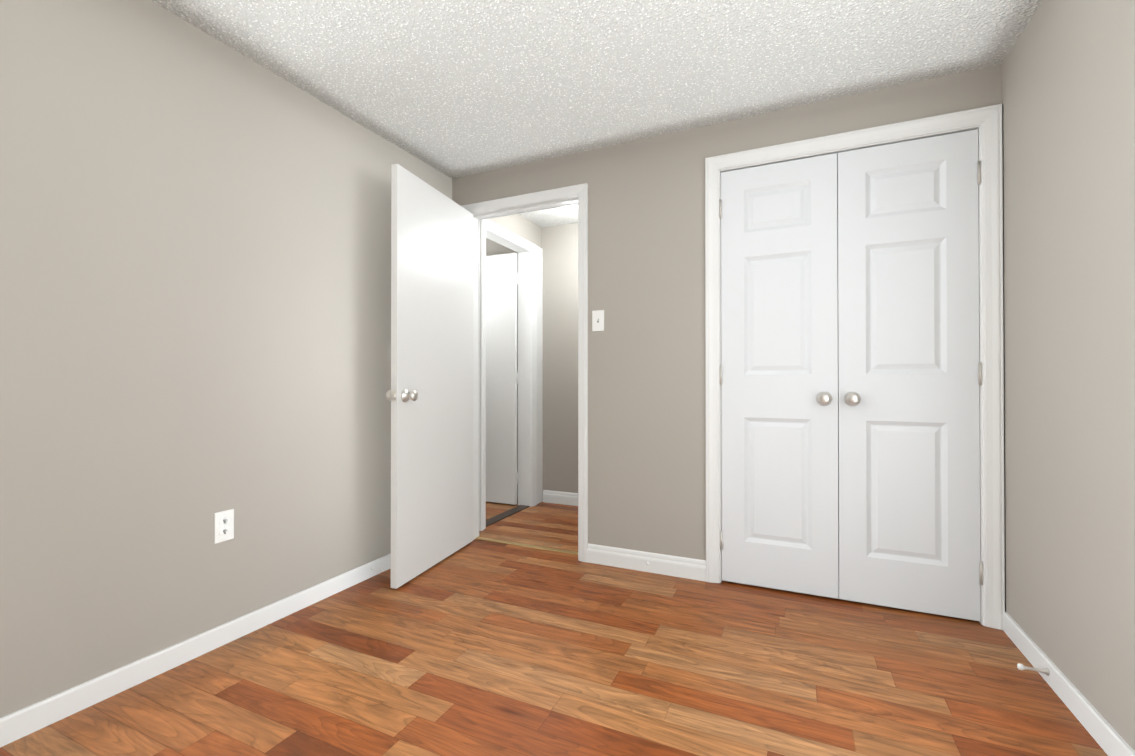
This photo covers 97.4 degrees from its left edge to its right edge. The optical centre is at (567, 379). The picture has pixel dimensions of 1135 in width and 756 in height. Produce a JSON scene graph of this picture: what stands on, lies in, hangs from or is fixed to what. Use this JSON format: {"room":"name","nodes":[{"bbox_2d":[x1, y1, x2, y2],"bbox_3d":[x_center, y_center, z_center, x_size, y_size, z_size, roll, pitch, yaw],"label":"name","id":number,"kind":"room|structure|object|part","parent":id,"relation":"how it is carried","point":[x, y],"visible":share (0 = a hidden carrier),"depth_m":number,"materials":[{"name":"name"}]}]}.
{"room":"empty bedroom","nodes":[
{"label":"empty bedroom","id":0,"kind":"room"},
{"bbox_2d":[0,0,451,717],"bbox_3d":[-1.493,-0.141,1.645,0.115,2.290,3.630,0,0,25],"label":"wall","id":1,"kind":"structure","parent":0,"point":[194,278],"depth_m":1.74,"materials":[{"name":"beige paint"}]},
{"bbox_2d":[0,553,390,746],"bbox_3d":[-1.435,0.966,1.612,0.012,0.075,3.400,0,0,25],"label":"baseboard","id":2,"kind":"structure","parent":1,"relation":"attached to","point":[23,722],"depth_m":1.71,"materials":[{"name":"white wood"}]},
{"bbox_2d":[214,509,233,543],"bbox_3d":[-1.307,0.559,1.900,0.008,0.115,0.070,0,0,25],"label":"outlet","id":3,"kind":"object","parent":1,"relation":"attached to","point":[223,525],"visible":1,"depth_m":1.90,"materials":[{"name":"white plastic"}]},
{"bbox_2d":[371,566,383,571],"bbox_3d":[-0.965,0.968,2.541,0.071,0.022,0.022,0,0,25],"label":"spring door stop","id":4,"kind":"object","parent":1,"relation":"attached to","point":[373,568],"visible":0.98,"depth_m":2.54,"materials":[{"name":"white metal"}]},
{"bbox_2d":[486,238,517,496],"bbox_3d":[-0.871,-0.123,4.566,1.285,2.290,0.060,0,0,25],"label":"wall","id":5,"kind":"structure","parent":0,"point":[493,248],"depth_m":4.38,"materials":[{"name":"beige paint"}]},
{"bbox_2d":[488,214,541,247],"bbox_3d":[-0.457,-0.128,3.789,0.115,2.290,1.130,0,0,25],"label":"wall","id":6,"kind":"structure","parent":0,"point":[523,227],"depth_m":3.89,"materials":[{"name":"beige paint"}]},
{"bbox_2d":[486,253,517,504],"bbox_3d":[-0.705,-0.007,4.131,0.628,2.030,0.108,0,0,25],"label":"hall door","id":7,"kind":"structure","parent":6,"relation":"in","point":[501,378],"depth_m":4.07,"materials":[{"name":"white paint"}]},
{"bbox_2d":[479,219,536,530],"bbox_3d":[-0.473,-0.039,3.730,0.134,2.113,0.786,0,0,25],"label":"door frame","id":8,"kind":"structure","parent":6,"relation":"attached to","point":[496,229],"depth_m":4.01,"materials":[{"name":"white wood"}]},
{"bbox_2d":[537,246,542,503],"bbox_3d":[-0.237,-0.037,4.117,0.012,2.113,0.116,0,0,25],"label":"trim","id":9,"kind":"structure","parent":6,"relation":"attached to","point":[539,375],"depth_m":4.12,"materials":[{"name":"white wood"}]},
{"bbox_2d":[0,497,1107,755],"bbox_3d":[-0.517,1.055,1.813,4.215,0.100,4.760,0,0,25],"label":"floor","id":10,"kind":"structure","parent":0,"point":[476,647],"depth_m":1.67,"materials":[{"name":"laminate"}]},
{"bbox_2d":[486,505,529,526],"bbox_3d":[-0.475,1.014,3.724,0.090,0.006,0.640,0,0,25],"label":"threshold","id":11,"kind":"object","parent":10,"relation":"on","point":[501,516],"visible":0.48,"depth_m":3.73,"materials":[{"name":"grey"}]},
{"bbox_2d":[475,537,577,554],"bbox_3d":[-0.242,1.011,3.033,0.760,0.004,0.038,0,0,25],"label":"threshold","id":12,"kind":"object","parent":10,"relation":"on","point":[530,546],"visible":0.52,"depth_m":3.03,"materials":[{"name":"brown wood"}]},
{"bbox_2d":[542,223,577,492],"bbox_3d":[0.345,-0.126,3.980,1.185,2.290,0.115,0,0,25],"label":"wall","id":13,"kind":"structure","parent":0,"point":[560,354],"depth_m":4.10,"materials":[{"name":"beige paint"}]},
{"bbox_2d":[543,490,577,505],"bbox_3d":[0.327,0.968,3.910,1.165,0.100,0.015,0,0,25],"label":"baseboard","id":14,"kind":"structure","parent":13,"relation":"attached to","point":[560,497],"depth_m":4.08,"materials":[{"name":"white wood"}]},
{"bbox_2d":[151,0,1042,227],"bbox_3d":[-0.517,-1.335,1.827,4.215,0.100,4.760,0,0,25],"label":"ceiling","id":15,"kind":"structure","parent":0,"point":[452,89],"depth_m":2.00,"materials":[{"name":"white paint"}]},
{"bbox_2d":[452,64,1001,559],"bbox_3d":[0.541,-0.135,2.647,2.750,2.290,0.115,0,0,25],"label":"wall","id":16,"kind":"structure","parent":0,"point":[646,348],"depth_m":2.62,"materials":[{"name":"beige paint"}]},
{"bbox_2d":[386,164,472,588],"bbox_3d":[-0.716,-0.016,2.744,0.165,2.030,0.769,0,0,18],"label":"door","id":17,"kind":"structure","parent":16,"relation":"in","point":[429,395],"depth_m":2.64,"materials":[{"name":"white paint"}]},
{"bbox_2d":[462,183,587,561],"bbox_3d":[-0.255,-0.038,3.011,0.864,2.102,0.154,0,0,25],"label":"door frame","id":18,"kind":"structure","parent":16,"relation":"attached to","point":[580,191],"depth_m":2.83,"materials":[{"name":"white wood"}]},
{"bbox_3d":[-0.227,-0.038,3.072,0.864,2.102,0.020,0,0,25],"label":"hall side door trim casing","id":19,"kind":"part","parent":18,"relation":"part of","materials":[{"name":"white wood"}]},
{"bbox_2d":[592,310,603,330],"bbox_3d":[0.166,-0.324,2.745,0.070,0.115,0.021,0,0,25],"label":"switch plate","id":20,"kind":"object","parent":16,"relation":"attached to","point":[597,320],"visible":1,"depth_m":2.75,"materials":[{"name":"white plastic"}]},
{"bbox_2d":[587,543,705,580],"bbox_3d":[-0.016,0.961,2.824,1.560,0.100,0.015,0,0,25],"label":"baseboard","id":21,"kind":"structure","parent":16,"relation":"attached to","point":[682,567],"depth_m":2.62,"materials":[{"name":"white wood"}]},
{"bbox_2d":[719,153,838,598],"bbox_3d":[0.989,-0.018,2.365,0.518,2.030,0.100,0,0,25],"label":"closet door","id":22,"kind":"structure","parent":16,"relation":"in","point":[779,399],"depth_m":2.37,"materials":[{"name":"white wood"}]},
{"bbox_2d":[705,104,1004,629],"bbox_3d":[1.255,-0.027,2.320,1.070,2.070,0.115,0,0,25],"label":"door frame","id":23,"kind":"structure","parent":16,"relation":"attached to","point":[881,144],"depth_m":2.13,"materials":[{"name":"white wood"}]},
{"bbox_2d":[837,129,982,620],"bbox_3d":[1.464,-0.020,2.154,0.522,2.030,0.110,0,0,25],"label":"closet door","id":24,"kind":"structure","parent":16,"relation":"in","point":[909,373],"depth_m":2.16,"materials":[{"name":"white wood"}]},
{"bbox_2d":[1002,0,1134,750],"bbox_3d":[1.261,-0.146,0.778,0.115,2.290,4.345,0,0,25],"label":"wall","id":25,"kind":"structure","parent":0,"point":[1068,84],"depth_m":1.51,"materials":[{"name":"beige paint"}]},
{"bbox_2d":[1002,104,1005,611],"bbox_3d":[1.763,-0.054,2.017,0.004,2.121,0.012,0,0,25],"label":"trim","id":26,"kind":"structure","parent":25,"relation":"attached to","point":[1004,371],"depth_m":2.01,"materials":[{"name":"white wood"}]},
{"bbox_2d":[1017,663,1049,675],"bbox_3d":[1.549,0.964,1.661,0.077,0.024,0.024,0,0,25],"label":"door stop","id":27,"kind":"object","parent":25,"relation":"attached to","point":[1023,667],"visible":1,"depth_m":1.66,"materials":[{"name":"white metal"}]},
{"bbox_2d":[1003,612,1134,755],"bbox_3d":[1.051,0.959,0.464,0.012,0.075,3.381,0,0,25],"label":"baseboard","id":28,"kind":"structure","parent":25,"relation":"attached to","point":[1105,735],"depth_m":1.51,"materials":[{"name":"white"}]}
]}

